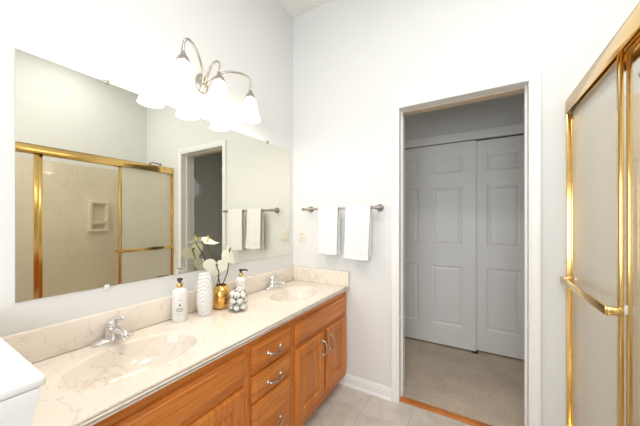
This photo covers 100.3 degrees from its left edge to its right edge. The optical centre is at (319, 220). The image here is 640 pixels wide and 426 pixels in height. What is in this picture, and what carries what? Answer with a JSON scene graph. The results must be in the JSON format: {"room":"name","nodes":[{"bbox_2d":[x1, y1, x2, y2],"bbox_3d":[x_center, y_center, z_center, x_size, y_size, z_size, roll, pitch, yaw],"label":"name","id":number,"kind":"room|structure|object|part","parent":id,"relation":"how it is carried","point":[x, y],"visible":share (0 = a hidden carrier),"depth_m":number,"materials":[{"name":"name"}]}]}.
{"room":"bathroom","nodes":[
{"label":"bathroom","id":0,"kind":"room"},
{"bbox_2d":[0,0,292,336],"bbox_3d":[-1.244,-0.260,0.830,0.100,3.164,3.770,0,0,30],"label":"wall","id":1,"kind":"structure","parent":0,"point":[134,45],"depth_m":1.34,"materials":[{"name":"white paint"}]},
{"bbox_2d":[1,266,293,363],"bbox_3d":[-0.698,0.468,1.638,0.020,0.122,1.820,0,0,30],"label":"backsplash","id":2,"kind":"structure","parent":1,"relation":"attached to","point":[38,344],"depth_m":1.15,"materials":[{"name":"stone"}]},
{"bbox_2d":[15,48,289,302],"bbox_3d":[-0.686,-0.165,1.670,0.009,0.943,1.637,0,0,30],"label":"wall mirror","id":3,"kind":"object","parent":1,"relation":"attached to","point":[115,185],"visible":1,"depth_m":1.26,"materials":[{"name":"silver metal"}]},
{"bbox_2d":[168,37,260,123],"bbox_3d":[-0.616,-0.808,1.579,0.222,0.289,0.599,0,0,30],"label":"vanity light","id":4,"kind":"object","parent":1,"relation":"attached to","point":[182,83],"visible":1,"depth_m":1.51,"materials":[{"name":"white glass"}]},
{"bbox_3d":[-0.695,-0.735,1.355,0.132,0.141,0.132,0,0,30],"label":"lamp shade","id":5,"kind":"part","parent":4,"relation":"part of","materials":[{"name":"white glass"}]},
{"bbox_3d":[-0.689,-0.888,1.475,0.038,0.130,0.254,0,0,-3],"label":"arm","id":6,"kind":"part","parent":4,"relation":"part of","materials":[{"name":"silver metal"}]},
{"bbox_3d":[-0.638,-0.884,1.580,0.147,0.118,0.015,0,0,28],"label":"arm","id":7,"kind":"part","parent":4,"relation":"part of","materials":[{"name":"silver metal"}]},
{"bbox_3d":[-0.583,-0.735,1.545,0.132,0.141,0.132,0,0,30],"label":"lamp shade","id":8,"kind":"part","parent":4,"relation":"part of","materials":[{"name":"white glass"}]},
{"bbox_3d":[-0.565,-0.888,1.679,0.279,0.130,0.045,0,0,-30],"label":"arm","id":9,"kind":"part","parent":4,"relation":"part of","materials":[{"name":"silver metal"}]},
{"bbox_3d":[-0.458,-0.735,1.758,0.132,0.141,0.132,0,0,30],"label":"lamp shade","id":10,"kind":"part","parent":4,"relation":"part of","materials":[{"name":"white glass"}]},
{"bbox_2d":[277,0,330,17],"bbox_3d":[-0.083,-1.892,0.240,2.700,0.100,3.930,0,0,30],"label":"ceiling","id":11,"kind":"structure","parent":0,"point":[295,8],"depth_m":2.28,"materials":[{"name":"white paint"}]},
{"bbox_2d":[302,336,523,425],"bbox_3d":[-0.151,1.370,1.307,3.900,0.104,5.700,0,0,30],"label":"floor","id":12,"kind":"structure","parent":0,"point":[485,387],"depth_m":2.02,"materials":[{"name":"beige carpet"}]},
{"bbox_2d":[93,344,246,425],"bbox_3d":[-0.727,0.936,1.030,0.580,0.772,0.739,0,0,30],"label":"vanity cabinet","id":13,"kind":"object","parent":12,"relation":"on","point":[214,394],"visible":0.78,"depth_m":1.01,"materials":[{"name":"brown wood"}]},
{"bbox_3d":[-0.528,0.735,0.923,0.020,0.055,0.653,0,0,30],"label":"rail","id":14,"kind":"part","parent":13,"relation":"part of","materials":[{"name":"brown wood"}]},
{"bbox_3d":[-0.420,0.965,1.067,0.018,0.429,0.321,0,0,30],"label":"door","id":15,"kind":"part","parent":13,"relation":"part of","materials":[{"name":"brown wood"}]},
{"bbox_2d":[247,320,290,425],"bbox_3d":[-0.453,0.936,1.496,0.580,0.772,0.340,0,0,30],"label":"base cabinet","id":16,"kind":"object","parent":12,"relation":"on","point":[269,354],"visible":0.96,"depth_m":1.34,"materials":[{"name":"brown wood"}]},
{"bbox_3d":[-0.259,0.860,1.380,0.020,0.041,0.265,0,0,30],"label":"rail","id":17,"kind":"part","parent":16,"relation":"part of","materials":[{"name":"brown wood"}]},
{"bbox_3d":[-0.259,0.725,1.380,0.020,0.043,0.265,0,0,30],"label":"rail","id":18,"kind":"part","parent":16,"relation":"part of","materials":[{"name":"brown wood"}]},
{"bbox_3d":[-0.259,0.575,1.380,0.020,0.049,0.265,0,0,30],"label":"rail","id":19,"kind":"part","parent":16,"relation":"part of","materials":[{"name":"brown wood"}]},
{"bbox_3d":[-0.242,1.024,1.370,0.018,0.311,0.289,0,0,30],"label":"drawer","id":20,"kind":"part","parent":16,"relation":"part of","materials":[{"name":"brown wood"}]},
{"bbox_3d":[-0.242,0.792,1.370,0.018,0.117,0.289,0,0,30],"label":"drawer","id":21,"kind":"part","parent":16,"relation":"part of","materials":[{"name":"brown wood"}]},
{"bbox_3d":[-0.242,0.651,1.370,0.018,0.128,0.289,0,0,30],"label":"drawer","id":22,"kind":"part","parent":16,"relation":"part of","materials":[{"name":"brown wood"}]},
{"bbox_3d":[-0.219,0.800,1.356,0.035,0.025,0.118,0,0,30],"label":"handle","id":23,"kind":"part","parent":16,"relation":"part of","materials":[{"name":"silver metal"}]},
{"bbox_3d":[-0.219,0.656,1.356,0.035,0.025,0.118,0,0,30],"label":"handle","id":24,"kind":"part","parent":16,"relation":"part of","materials":[{"name":"silver metal"}]},
{"bbox_3d":[-0.219,1.030,1.356,0.035,0.025,0.118,0,0,30],"label":"handle","id":25,"kind":"part","parent":16,"relation":"part of","materials":[{"name":"silver metal"}]},
{"bbox_2d":[291,291,345,425],"bbox_3d":[-0.180,0.936,1.961,0.580,0.772,0.737,0,0,30],"label":"vanity cabinet","id":26,"kind":"object","parent":12,"relation":"on","point":[318,335],"visible":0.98,"depth_m":1.74,"materials":[{"name":"brown wood"}]},
{"bbox_2d":[1,266,348,425],"bbox_3d":[-0.466,0.533,1.501,0.559,0.253,1.820,0,0,30],"label":"countertop","id":27,"kind":"structure","parent":26,"relation":"on","point":[84,385],"depth_m":1.14,"materials":[{"name":"stone"}]},
{"bbox_2d":[91,315,133,347],"bbox_3d":[-0.901,0.466,1.157,0.142,0.127,0.157,0,0,-28],"label":"faucet","id":28,"kind":"object","parent":27,"relation":"on","point":[114,333],"visible":1,"depth_m":1.15,"materials":[{"name":"silver metal"}]},
{"bbox_3d":[-0.914,0.518,1.181,0.062,0.023,0.158,0,0,30],"label":"plate","id":29,"kind":"part","parent":28,"relation":"part of","materials":[{"name":"silver metal"}]},
{"bbox_3d":[-0.883,0.432,1.163,0.130,0.060,0.058,0,0,30],"label":"lever","id":30,"kind":"part","parent":28,"relation":"part of","materials":[{"name":"silver metal"}]},
{"bbox_3d":[-0.877,0.487,1.160,0.154,0.057,0.068,0,0,30],"label":"spout","id":31,"kind":"part","parent":28,"relation":"part of","materials":[{"name":"silver metal"}]},
{"bbox_2d":[172,278,187,322],"bbox_3d":[-0.747,0.416,1.425,0.078,0.226,0.075,0,0,30],"label":"soap dispenser","id":32,"kind":"object","parent":27,"relation":"on","point":[180,294],"visible":1,"depth_m":1.40,"materials":[{"name":"white plastic"}]},
{"bbox_2d":[196,272,212,315],"bbox_3d":[-0.648,0.408,1.504,0.086,0.243,0.064,0,0,-38],"label":"ceramic vase","id":33,"kind":"object","parent":27,"relation":"on","point":[204,297],"visible":1,"depth_m":1.48,"materials":[{"name":"white ceramic"}]},
{"bbox_2d":[213,283,230,309],"bbox_3d":[-0.602,0.458,1.625,0.116,0.142,0.116,0,0,30],"label":"vase","id":34,"kind":"object","parent":27,"relation":"on","point":[221,299],"visible":0.88,"depth_m":1.58,"materials":[{"name":"gold metal"}]},
{"bbox_2d":[201,235,220,285],"bbox_3d":[-0.655,0.282,1.603,0.087,0.396,0.119,0,0,30],"label":"anthurium","id":35,"kind":"object","parent":34,"relation":"in","point":[207,240],"visible":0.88,"depth_m":1.60,"materials":[{"name":"beige plant"}]},
{"bbox_2d":[203,259,227,285],"bbox_3d":[-0.622,0.349,1.610,0.147,0.242,0.048,0,0,-40],"label":"anthurium","id":36,"kind":"object","parent":34,"relation":"in","point":[210,265],"visible":0.89,"depth_m":1.62,"materials":[{"name":"beige plant"}]},
{"bbox_2d":[221,245,234,285],"bbox_3d":[-0.544,0.312,1.583,0.074,0.336,0.124,0,0,-19],"label":"anthurium","id":37,"kind":"object","parent":34,"relation":"in","point":[227,256],"visible":0.94,"depth_m":1.58,"materials":[{"name":"beige plant"}]},
{"bbox_2d":[236,269,247,296],"bbox_3d":[-0.533,0.426,1.803,0.068,0.206,0.073,0,0,16],"label":"soap dispenser","id":38,"kind":"object","parent":27,"relation":"on","point":[240,281],"visible":0.51,"depth_m":1.78,"materials":[{"name":"white plastic"}]},
{"bbox_2d":[236,276,245,296],"bbox_3d":[-0.534,0.449,1.801,0.068,0.160,0.068,0,0,30],"label":"bottle","id":39,"kind":"object","parent":38,"relation":"attached to","point":[240,281],"depth_m":1.78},
{"bbox_2d":[265,273,285,290],"bbox_3d":[-0.359,0.466,2.080,0.142,0.127,0.157,0,0,-28],"label":"faucet","id":40,"kind":"object","parent":27,"relation":"on","point":[273,283],"visible":1,"depth_m":2.08,"materials":[{"name":"silver metal"}]},
{"bbox_3d":[-0.372,0.518,2.104,0.062,0.023,0.158,0,0,30],"label":"plate","id":41,"kind":"part","parent":40,"relation":"part of","materials":[{"name":"silver metal"}]},
{"bbox_3d":[-0.341,0.432,2.086,0.130,0.060,0.058,0,0,30],"label":"lever","id":42,"kind":"part","parent":40,"relation":"part of","materials":[{"name":"silver metal"}]},
{"bbox_3d":[-0.335,0.487,2.082,0.154,0.057,0.068,0,0,30],"label":"spout","id":43,"kind":"part","parent":40,"relation":"part of","materials":[{"name":"silver metal"}]},
{"bbox_3d":[-0.486,0.486,1.583,0.112,0.086,0.112,0,0,30],"label":"glass jar","id":44,"kind":"object","parent":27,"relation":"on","visible":0},
{"bbox_2d":[229,291,234,297],"bbox_3d":[-0.515,0.432,1.567,0.038,0.039,0.037,0,0,-44],"label":"cotton boll","id":45,"kind":"object","parent":44,"relation":"in","point":[231,293],"visible":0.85,"depth_m":1.56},
{"bbox_2d":[230,298,236,304],"bbox_3d":[-0.505,0.468,1.557,0.038,0.037,0.039,0,0,30],"label":"cotton boll","id":46,"kind":"object","parent":44,"relation":"in","point":[233,301],"visible":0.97,"depth_m":1.54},
{"bbox_2d":[233,304,238,310],"bbox_3d":[-0.488,0.504,1.547,0.038,0.037,0.040,0,0,30],"label":"cotton boll","id":47,"kind":"object","parent":44,"relation":"in","point":[235,307],"visible":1,"depth_m":1.54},
{"bbox_2d":[233,292,240,298],"bbox_3d":[-0.481,0.434,1.551,0.037,0.043,0.037,0,0,30],"label":"cotton boll","id":48,"kind":"object","parent":44,"relation":"in","point":[236,295],"visible":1,"depth_m":1.54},
{"bbox_2d":[237,298,242,304],"bbox_3d":[-0.466,0.469,1.557,0.037,0.040,0.039,0,0,30],"label":"cotton boll","id":49,"kind":"object","parent":44,"relation":"in","point":[240,300],"visible":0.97,"depth_m":1.54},
{"bbox_2d":[239,303,245,309],"bbox_3d":[-0.455,0.504,1.573,0.040,0.037,0.037,0,0,30],"label":"cotton boll","id":50,"kind":"object","parent":44,"relation":"in","point":[243,306],"visible":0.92,"depth_m":1.56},
{"bbox_2d":[240,291,246,296],"bbox_3d":[-0.455,0.430,1.575,0.037,0.040,0.038,0,0,30],"label":"cotton boll","id":51,"kind":"object","parent":44,"relation":"in","point":[242,293],"visible":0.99,"depth_m":1.56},
{"bbox_2d":[235,287,241,292],"bbox_3d":[-0.482,0.408,1.583,0.037,0.037,0.041,0,0,30],"label":"cotton boll","id":52,"kind":"object","parent":51,"relation":"on","point":[238,289],"visible":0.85,"depth_m":1.57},
{"bbox_3d":[-0.058,0.965,1.684,0.018,0.429,0.327,0,0,30],"label":"door","id":53,"kind":"part","parent":26,"relation":"part of","materials":[{"name":"brown wood"}]},
{"bbox_3d":[0.014,1.202,1.845,0.020,0.070,0.653,0,0,30],"label":"rail","id":54,"kind":"part","parent":26,"relation":"part of","materials":[{"name":"brown wood"}]},
{"bbox_3d":[0.014,0.735,1.845,0.020,0.055,0.653,0,0,30],"label":"rail","id":55,"kind":"part","parent":26,"relation":"part of","materials":[{"name":"brown wood"}]},
{"bbox_3d":[0.014,0.578,1.845,0.020,0.055,0.653,0,0,30],"label":"rail","id":56,"kind":"part","parent":26,"relation":"part of","materials":[{"name":"brown wood"}]},
{"bbox_3d":[0.031,0.656,1.835,0.018,0.126,0.677,0,0,30],"label":"false drawer","id":57,"kind":"part","parent":26,"relation":"part of","materials":[{"name":"brown wood"}]},
{"bbox_3d":[0.033,0.852,1.785,0.035,0.117,0.025,0,0,30],"label":"handle","id":58,"kind":"part","parent":26,"relation":"part of","materials":[{"name":"silver metal"}]},
{"bbox_3d":[0.085,0.852,1.874,0.035,0.117,0.025,0,0,30],"label":"handle","id":59,"kind":"part","parent":26,"relation":"part of","materials":[{"name":"silver metal"}]},
{"bbox_3d":[0.123,0.965,1.991,0.018,0.429,0.315,0,0,30],"label":"door","id":60,"kind":"part","parent":26,"relation":"part of","materials":[{"name":"brown wood"}]},
{"bbox_3d":[1.172,1.271,0.561,0.632,0.099,1.785,0,0,30],"label":"shower tray","id":61,"kind":"object","parent":12,"relation":"on","visible":0},
{"bbox_2d":[565,2,639,425],"bbox_3d":[1.160,0.279,0.525,0.621,1.884,1.857,0,0,30],"label":"shower enclosure","id":62,"kind":"object","parent":61,"relation":"on","point":[627,35],"visible":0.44,"depth_m":1.36,"materials":[{"name":"gold metal"}]},
{"bbox_2d":[560,50,623,425],"bbox_3d":[1.203,0.287,1.206,0.060,1.807,0.608,0,0,30],"label":"shower door","id":63,"kind":"structure","parent":62,"relation":"attached to","point":[596,282],"depth_m":1.13,"materials":[{"name":"beige glass"}]},
{"bbox_3d":[1.236,0.286,1.214,0.006,1.769,0.547,0,0,30],"label":"glass","id":64,"kind":"part","parent":63,"relation":"part of","materials":[{"name":"glass"}]},
{"bbox_2d":[624,305,627,314],"bbox_3d":[1.104,0.321,0.966,0.011,0.033,0.015,0,0,30],"label":"bumper cover","id":65,"kind":"object","parent":63,"relation":"attached to","point":[625,306],"visible":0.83,"depth_m":0.96,"materials":[{"name":"white plastic"}]},
{"bbox_2d":[626,37,639,425],"bbox_3d":[0.960,0.287,0.698,0.012,1.807,0.632,0,0,30],"label":"shower door","id":66,"kind":"structure","parent":62,"relation":"attached to","point":[629,54],"depth_m":0.96,"materials":[{"name":"gold metal"}]},
{"bbox_2d":[405,93,523,148],"bbox_3d":[0.848,-0.028,3.155,3.550,2.700,0.100,0,0,30],"label":"wall","id":67,"kind":"structure","parent":0,"point":[509,110],"depth_m":2.71,"materials":[{"name":"white paint"}]},
{"bbox_2d":[405,140,475,350],"bbox_3d":[1.149,0.247,2.917,0.960,2.106,0.034,0,0,30],"label":"door","id":68,"kind":"structure","parent":67,"relation":"in","point":[440,180],"depth_m":2.82,"materials":[{"name":"paint"}]},
{"bbox_2d":[405,123,523,148],"bbox_3d":[1.510,-0.857,2.683,1.930,0.086,0.041,0,0,30],"label":"trim","id":69,"kind":"structure","parent":67,"relation":"attached to","point":[513,129],"depth_m":2.68,"materials":[{"name":"white paint"}]},
{"bbox_2d":[476,135,523,359],"bbox_3d":[1.957,0.247,2.491,0.935,2.106,0.034,0,0,30],"label":"door","id":70,"kind":"structure","parent":67,"relation":"in","point":[499,161],"depth_m":2.59,"materials":[{"name":"paint"}]},
{"bbox_2d":[293,0,639,425],"bbox_3d":[0.352,-0.260,2.164,3.900,3.164,0.172,0,0,30],"label":"wall","id":71,"kind":"structure","parent":0,"point":[352,58],"depth_m":1.94,"materials":[{"name":"white paint"}]},
{"bbox_2d":[299,230,305,242],"bbox_3d":[-0.157,0.137,2.372,0.074,0.115,0.009,0,0,30],"label":"wall outlet","id":72,"kind":"object","parent":71,"relation":"attached to","point":[302,233],"visible":1,"depth_m":2.37,"materials":[{"name":"beige plastic"}]},
{"bbox_2d":[302,204,383,212],"bbox_3d":[0.167,-0.100,2.137,0.712,0.054,0.085,0,0,30],"label":"towel bar","id":73,"kind":"object","parent":71,"relation":"attached to","point":[380,207],"visible":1,"depth_m":2.09,"materials":[{"name":"grey metal"}]},
{"bbox_2d":[317,206,339,254],"bbox_3d":[0.068,0.078,2.155,0.183,0.395,0.071,0,0,30],"label":"hand towel","id":74,"kind":"object","parent":73,"relation":"hanging from","point":[328,242],"visible":1,"depth_m":2.13,"materials":[{"name":"white fabric"}]},
{"bbox_3d":[0.153,-0.100,2.112,0.680,0.018,0.019,0,0,30],"label":"rod","id":75,"kind":"part","parent":73,"relation":"part of","materials":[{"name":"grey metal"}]},
{"bbox_2d":[344,205,371,260],"bbox_3d":[0.285,0.088,2.027,0.214,0.415,0.071,0,0,30],"label":"hand towel","id":76,"kind":"object","parent":73,"relation":"hanging from","point":[358,218],"visible":1,"depth_m":2.00,"materials":[{"name":"white fabric"}]},
{"bbox_2d":[338,374,390,400],"bbox_3d":[0.338,1.278,2.074,0.427,0.088,0.022,0,0,30],"label":"baseboard","id":77,"kind":"structure","parent":71,"relation":"attached to","point":[372,388],"depth_m":2.06,"materials":[{"name":"white paint"}]},
{"bbox_2d":[404,116,404,389],"bbox_3d":[0.986,0.222,1.901,0.865,2.200,0.018,0,0,30],"label":"trim","id":78,"kind":"structure","parent":71,"relation":"attached to","point":[404,116],"depth_m":2.08,"materials":[{"name":"white paint"}]},
{"bbox_2d":[400,396,491,425],"bbox_3d":[0.921,1.315,1.790,0.783,0.013,0.050,0,0,30],"label":"trim","id":79,"kind":"structure","parent":71,"relation":"attached to","point":[458,417],"depth_m":1.82,"materials":[{"name":"brown wood"}]},
{"bbox_2d":[391,67,541,425],"bbox_3d":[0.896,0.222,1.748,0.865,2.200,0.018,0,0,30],"label":"trim","id":80,"kind":"structure","parent":71,"relation":"attached to","point":[534,76],"depth_m":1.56,"materials":[{"name":"white paint"}]},
{"bbox_3d":[-0.892,0.840,0.620,0.720,0.965,0.125,0,0,30],"label":"wall partition","id":81,"kind":"structure","parent":0,"visible":0},
{"bbox_2d":[0,337,45,425],"bbox_3d":[-0.884,0.355,0.618,0.734,0.124,0.181,0,0,30],"label":"trim","id":82,"kind":"structure","parent":81,"relation":"attached to","point":[21,381],"depth_m":0.49,"materials":[{"name":"white paint"}]},
{"bbox_3d":[-0.885,0.365,0.616,0.734,0.104,0.167,0,0,30],"label":"moulding","id":83,"kind":"part","parent":82,"relation":"part of","materials":[{"name":"white paint"}]}
]}

